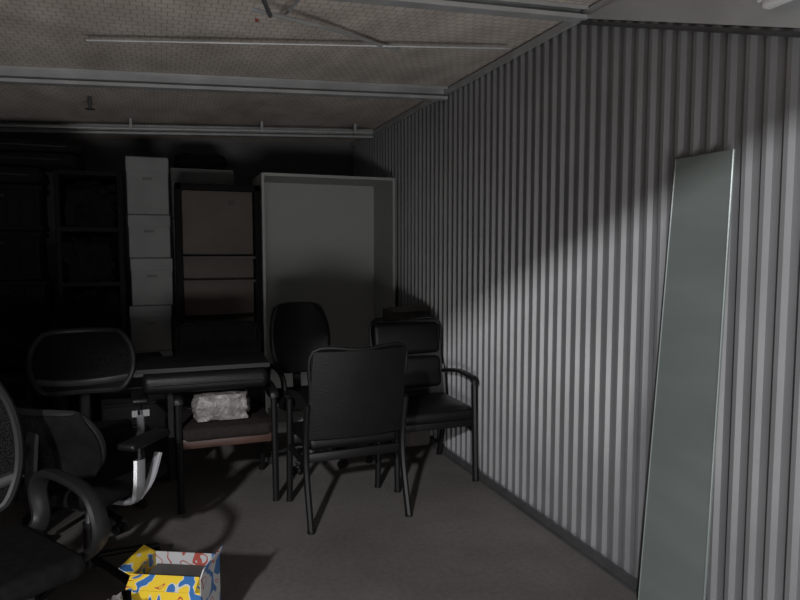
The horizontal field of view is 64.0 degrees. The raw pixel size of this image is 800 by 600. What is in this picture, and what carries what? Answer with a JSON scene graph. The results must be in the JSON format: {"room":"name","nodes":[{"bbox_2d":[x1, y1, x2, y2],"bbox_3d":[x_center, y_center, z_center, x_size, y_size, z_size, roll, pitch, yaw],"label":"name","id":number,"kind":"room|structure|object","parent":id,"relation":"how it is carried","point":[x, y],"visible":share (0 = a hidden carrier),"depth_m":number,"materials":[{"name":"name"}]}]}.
{"room":"storage unit","nodes":[
{"label":"storage unit","id":0,"kind":"room"},
{"bbox_2d":[26,138,352,408],"bbox_3d":[-2.328,-0.342,6.104,3.985,2.650,0.080,-2,5,-20],"label":"wall","id":1,"kind":"structure","parent":0,"point":[247,159],"depth_m":6.15,"materials":[{"name":"black metal"}]},
{"bbox_2d":[0,0,600,142],"bbox_3d":[-1.026,-1.298,2.942,4.385,0.257,6.800,-2,5,-20],"label":"ceiling","id":2,"kind":"structure","parent":0,"point":[33,33],"depth_m":3.44,"materials":[{"name":"metal"}]},
{"bbox_2d":[85,96,94,109],"bbox_3d":[-2.046,-1.300,4.221,0.060,0.085,0.060,-2,5,-20],"label":"sprinkler head","id":3,"kind":"object","parent":2,"relation":"attached to","point":[89,97],"visible":1,"depth_m":4.21},
{"bbox_2d":[0,122,372,138],"bbox_3d":[-2.053,-1.400,5.280,3.825,0.075,0.064,-4,6,-20],"label":"ceiling beam","id":4,"kind":"structure","parent":2,"relation":"attached to","point":[2,130],"depth_m":5.34,"materials":[{"name":"grey metal"}]},
{"bbox_2d":[0,118,372,134],"bbox_3d":[-1.982,-1.363,4.988,3.716,0.249,0.040,-2,5,-20],"label":"conduit","id":5,"kind":"object","parent":2,"relation":"attached to","point":[261,130],"visible":1,"depth_m":5.07,"materials":[{"name":"grey metal"}]},
{"bbox_2d":[0,65,447,100],"bbox_3d":[-1.476,-1.277,3.728,3.825,0.085,0.064,-4,6,-20],"label":"ceiling beam","id":6,"kind":"structure","parent":2,"relation":"attached to","point":[16,75],"depth_m":3.85,"materials":[{"name":"grey metal"}]},
{"bbox_2d":[86,0,509,52],"bbox_3d":[-0.269,-1.193,2.727,2.052,0.182,1.258,-2,5,-20],"label":"pipe","id":7,"kind":"object","parent":2,"relation":"attached to","point":[267,11],"depth_m":3.06,"materials":[{"name":"grey metal"}]},
{"bbox_2d":[329,0,588,22],"bbox_3d":[-0.942,-1.179,2.292,3.825,0.060,0.064,-4,6,-20],"label":"ceiling beam","id":8,"kind":"structure","parent":2,"relation":"attached to","point":[528,9],"depth_m":2.80,"materials":[{"name":"grey metal"}]},
{"bbox_2d":[0,403,637,599],"bbox_3d":[-0.645,1.375,1.684,5.085,0.100,11.100,-2,5,-20],"label":"floor","id":9,"kind":"structure","parent":0,"point":[462,540],"depth_m":3.27,"materials":[{"name":"concrete"}]},
{"bbox_2d":[0,408,59,472],"bbox_3d":[-2.662,0.960,4.356,0.580,0.314,0.422,-2,5,-20],"label":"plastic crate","id":10,"kind":"object","parent":9,"relation":"on","point":[54,408],"visible":0.04,"depth_m":4.19,"materials":[{"name":"plastic"}]},
{"bbox_3d":[-2.686,0.642,4.323,0.580,0.314,0.422,-2,5,-20],"label":"plastic crate","id":11,"kind":"object","parent":10,"relation":"on","visible":0},
{"bbox_3d":[-2.690,0.323,4.297,0.580,0.314,0.422,-2,5,-23],"label":"plastic crate","id":12,"kind":"object","parent":11,"relation":"on","visible":0},
{"bbox_3d":[-2.653,0.013,4.287,0.580,0.294,0.422,-2,5,-21],"label":"plastic crate","id":13,"kind":"object","parent":12,"relation":"on","visible":0},
{"bbox_2d":[0,231,48,279],"bbox_3d":[-2.680,-0.296,4.253,0.580,0.314,0.422,-2,5,-23],"label":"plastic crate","id":14,"kind":"object","parent":13,"relation":"on","point":[23,254],"visible":1,"depth_m":4.14,"materials":[{"name":"plastic"}]},
{"bbox_2d":[0,183,49,231],"bbox_3d":[-2.667,-0.605,4.234,0.580,0.294,0.422,-2,5,-22],"label":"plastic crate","id":15,"kind":"object","parent":14,"relation":"on","point":[23,207],"visible":0.99,"depth_m":4.12,"materials":[{"name":"plastic"}]},
{"bbox_2d":[0,165,48,187],"bbox_3d":[-2.669,-0.814,4.214,0.600,0.110,0.429,-2,5,-23],"label":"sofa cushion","id":16,"kind":"object","parent":15,"relation":"on","point":[8,174],"visible":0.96,"depth_m":4.11,"materials":[{"name":"fabric"}]},
{"bbox_2d":[0,151,85,171],"bbox_3d":[-2.574,-0.931,4.293,0.800,0.090,0.409,-1,5,-17],"label":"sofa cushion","id":17,"kind":"object","parent":16,"relation":"on","point":[44,161],"visible":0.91,"depth_m":4.18,"materials":[{"name":"fabric"}]},
{"bbox_2d":[0,137,84,159],"bbox_3d":[-2.543,-1.025,4.319,0.740,0.085,0.389,-2,5,-24],"label":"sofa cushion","id":18,"kind":"object","parent":17,"relation":"on","point":[6,143],"visible":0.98,"depth_m":4.21,"materials":[{"name":"fabric"}]},
{"bbox_2d":[0,382,109,599],"bbox_3d":[-1.344,0.778,1.986,0.593,1.046,0.648,3,5,35],"label":"mesh office chair","id":19,"kind":"object","parent":9,"relation":"on","point":[32,564],"visible":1,"depth_m":2.09,"materials":[{"name":"black plastic"}]},
{"bbox_2d":[13,327,148,539],"bbox_3d":[-1.696,0.683,3.424,0.655,1.015,0.592,-2,5,-23],"label":"mesh office chair","id":20,"kind":"object","parent":9,"relation":"on","point":[114,432],"visible":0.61,"depth_m":3.58,"materials":[{"name":"black fabric"}]},
{"bbox_2d":[0,406,169,599],"bbox_3d":[-1.366,0.819,2.763,0.655,0.844,0.599,1,5,14],"label":"mesh office chair","id":21,"kind":"object","parent":9,"relation":"on","point":[68,441],"visible":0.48,"depth_m":2.55,"materials":[{"name":"black plastic"}]},
{"bbox_2d":[53,169,129,421],"bbox_3d":[-2.212,0.095,4.648,0.437,2.000,0.424,-2,5,-20],"label":"storage shelf","id":22,"kind":"object","parent":9,"relation":"on","point":[90,227],"visible":0.66,"depth_m":4.48,"materials":[{"name":"metal"}]},
{"bbox_2d":[107,592,122,599],"bbox_3d":[-0.943,1.120,2.088,0.156,0.299,0.156,-2,5,-20],"label":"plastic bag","id":23,"kind":"object","parent":9,"relation":"on","point":[119,596],"visible":1,"depth_m":2.13,"materials":[{"name":"white plastic"}]},
{"bbox_2d":[98,352,169,482],"bbox_3d":[-1.706,0.754,4.097,0.380,0.770,0.442,-2,5,-26],"label":"filing cabinet","id":24,"kind":"object","parent":9,"relation":"on","point":[115,405],"visible":0.41,"depth_m":3.93,"materials":[{"name":"black laminate"}]},
{"bbox_2d":[119,545,222,599],"bbox_3d":[-0.833,1.104,2.329,0.314,0.344,0.226,0,4,5],"label":"carton","id":25,"kind":"object","parent":9,"relation":"on","point":[154,575],"visible":1,"depth_m":2.32,"materials":[{"name":"cardboard"}]},
{"bbox_2d":[168,395,174,437],"bbox_3d":[-1.954,0.895,5.096,0.298,0.336,0.370,-2,5,-19],"label":"storage box","id":26,"kind":"object","parent":9,"relation":"on","point":[171,424],"visible":0.1,"depth_m":4.97,"materials":[{"name":"white cardboard"}]},
{"bbox_2d":[135,344,172,394],"bbox_3d":[-1.952,0.551,5.070,0.298,0.346,0.370,-2,5,-19],"label":"storage box","id":27,"kind":"object","parent":26,"relation":"on","point":[163,352],"visible":0.15,"depth_m":4.92,"materials":[{"name":"white cardboard"}]},
{"bbox_2d":[129,304,171,351],"bbox_3d":[-1.957,0.203,5.042,0.298,0.346,0.370,-2,5,-20],"label":"storage box","id":28,"kind":"object","parent":27,"relation":"on","point":[150,325],"visible":0.85,"depth_m":4.87,"materials":[{"name":"white cardboard"}]},
{"bbox_2d":[130,258,172,305],"bbox_3d":[-1.944,-0.152,5.019,0.298,0.356,0.370,-2,5,-21],"label":"storage box","id":29,"kind":"object","parent":28,"relation":"on","point":[151,278],"visible":0.98,"depth_m":4.85,"materials":[{"name":"white cardboard"}]},
{"bbox_2d":[128,215,170,257],"bbox_3d":[-1.946,-0.493,4.992,0.298,0.321,0.370,-2,5,-19],"label":"storage box","id":30,"kind":"object","parent":29,"relation":"on","point":[149,235],"visible":1,"depth_m":4.82,"materials":[{"name":"white cardboard"}]},
{"bbox_2d":[125,156,168,214],"bbox_3d":[-1.950,-0.870,4.962,0.298,0.426,0.370,-2,5,-20],"label":"storage box","id":31,"kind":"object","parent":30,"relation":"on","point":[147,177],"visible":0.95,"depth_m":4.79,"materials":[{"name":"white cardboard"}]},
{"bbox_2d":[174,183,262,409],"bbox_3d":[-1.424,0.090,5.040,0.620,1.950,0.340,-2,5,-20],"label":"bookcase","id":32,"kind":"object","parent":9,"relation":"on","point":[213,219],"visible":0.7,"depth_m":4.92,"materials":[{"name":"laminate"}]},
{"bbox_2d":[173,321,279,513],"bbox_3d":[-1.070,0.660,3.881,0.577,1.005,0.630,-2,5,-20],"label":"chair","id":33,"kind":"object","parent":9,"relation":"on","point":[232,337],"visible":0.73,"depth_m":3.72,"materials":[{"name":"black leather"}]},
{"bbox_2d":[142,367,268,394],"bbox_3d":[-1.135,0.444,3.738,0.680,0.110,0.406,-2,5,-20],"label":"chair backrest","id":34,"kind":"object","parent":33,"relation":"on","point":[208,380],"visible":0.84,"depth_m":3.56,"materials":[{"name":"leather"}]},
{"bbox_2d":[136,351,269,374],"bbox_3d":[-1.152,0.363,3.748,0.720,0.040,0.343,-2,5,-20],"label":"table","id":35,"kind":"object","parent":34,"relation":"on","point":[201,362],"visible":1,"depth_m":3.69,"materials":[{"name":"laminate"}]},
{"bbox_2d":[191,388,249,421],"bbox_3d":[-1.040,0.597,3.724,0.336,0.159,0.231,-2,5,-20],"label":"wrapped bundle","id":36,"kind":"object","parent":33,"relation":"on","point":[228,404],"visible":0.93,"depth_m":3.63,"materials":[{"name":"white plastic"}]},
{"bbox_2d":[265,301,347,474],"bbox_3d":[-0.632,0.572,4.412,0.571,1.086,0.585,-2,5,-26],"label":"chair","id":37,"kind":"object","parent":9,"relation":"on","point":[296,329],"visible":0.51,"depth_m":4.53,"materials":[{"name":"black fabric"}]},
{"bbox_2d":[252,172,394,432],"bbox_3d":[-0.641,0.012,5.410,1.090,2.050,0.520,-2,5,-20],"label":"tall cabinet","id":38,"kind":"object","parent":9,"relation":"on","point":[328,241],"visible":0.49,"depth_m":5.59,"materials":[{"name":"laminate"}]},
{"bbox_2d":[284,342,412,534],"bbox_3d":[-0.295,0.699,3.580,0.602,0.974,0.525,-2,5,-23],"label":"chair","id":39,"kind":"object","parent":9,"relation":"on","point":[356,396],"visible":1,"depth_m":3.38,"materials":[{"name":"black leather"}]},
{"bbox_2d":[383,306,431,446],"bbox_3d":[0.051,0.563,4.807,0.300,1.043,0.249,-2,5,-20],"label":"cardboard box","id":40,"kind":"object","parent":9,"relation":"on","point":[419,438],"visible":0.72,"depth_m":4.73,"materials":[{"name":"brown cardboard"}]},
{"bbox_2d":[366,316,478,492],"bbox_3d":[0.130,0.636,4.197,0.577,1.005,0.630,-2,5,-20],"label":"leather armchair","id":41,"kind":"object","parent":9,"relation":"on","point":[426,372],"visible":0.62,"depth_m":4.33,"materials":[{"name":"black leather"}]},
{"bbox_2d":[638,149,735,599],"bbox_3d":[1.062,0.368,2.375,0.115,1.796,0.326,-2,5,-20],"label":"metal sheet","id":42,"kind":"object","parent":9,"relation":"on","point":[678,512],"visible":1,"depth_m":2.36,"materials":[{"name":"grey metal"}]},
{"bbox_3d":[-1.721,0.811,5.678,0.508,0.416,0.370,-2,5,-19],"label":"carton","id":43,"kind":"object","parent":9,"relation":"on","visible":0},
{"bbox_3d":[-1.721,0.387,5.646,0.508,0.426,0.370,-2,5,-21],"label":"carton","id":44,"kind":"object","parent":43,"relation":"on","visible":0},
{"bbox_3d":[-1.709,-0.047,5.617,0.508,0.436,0.370,-2,5,-21],"label":"carton","id":45,"kind":"object","parent":44,"relation":"on","visible":0},
{"bbox_2d":[172,219,235,269],"bbox_3d":[-1.710,-0.481,5.584,0.508,0.426,0.370,-2,5,-20],"label":"carton","id":46,"kind":"object","parent":45,"relation":"on","point":[173,221],"visible":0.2,"depth_m":5.35,"materials":[{"name":"brown cardboard"}]},
{"bbox_2d":[170,168,233,219],"bbox_3d":[-1.719,-0.904,5.548,0.508,0.416,0.370,-2,5,-21],"label":"carton","id":47,"kind":"object","parent":46,"relation":"on","point":[177,175],"visible":0.38,"depth_m":5.36,"materials":[{"name":"grey cardboard"}]},
{"bbox_2d":[173,153,228,169],"bbox_3d":[-1.722,-1.186,5.534,0.469,0.134,0.309,-2,5,-20],"label":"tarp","id":48,"kind":"object","parent":47,"relation":"on","point":[194,161],"visible":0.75,"depth_m":5.40,"materials":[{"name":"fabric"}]},
{"bbox_2d":[353,19,799,599],"bbox_3d":[0.669,-0.115,3.663,0.049,2.570,6.600,-2,5,-20],"label":"wall","id":49,"kind":"structure","parent":0,"point":[533,201],"depth_m":2.92,"materials":[{"name":"metal"}]},
{"bbox_2d":[350,0,614,146],"bbox_3d":[0.636,-1.365,3.555,0.020,0.035,6.580,-2,5,-20],"label":"trim","id":50,"kind":"structure","parent":49,"relation":"attached to","point":[563,26],"depth_m":3.69,"materials":[{"name":"grey metal"}]},
{"bbox_2d":[429,436,638,594],"bbox_3d":[0.626,1.141,3.743,0.028,0.050,6.580,-2,5,-20],"label":"baseboard","id":51,"kind":"structure","parent":49,"relation":"attached to","point":[629,581],"depth_m":3.30,"materials":[{"name":"grey metal"}]},
{"bbox_2d":[580,0,799,37],"bbox_3d":[1.110,-0.952,2.244,0.021,0.584,1.566,-2,5,-20],"label":"ceiling","id":52,"kind":"structure","parent":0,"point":[720,12],"depth_m":2.29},
{"bbox_2d":[757,0,792,8],"bbox_3d":[1.203,-0.950,1.894,0.060,0.095,0.300,-2,5,-20],"label":"light fixture","id":53,"kind":"object","parent":52,"relation":"attached to","point":[766,4],"depth_m":1.98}
]}

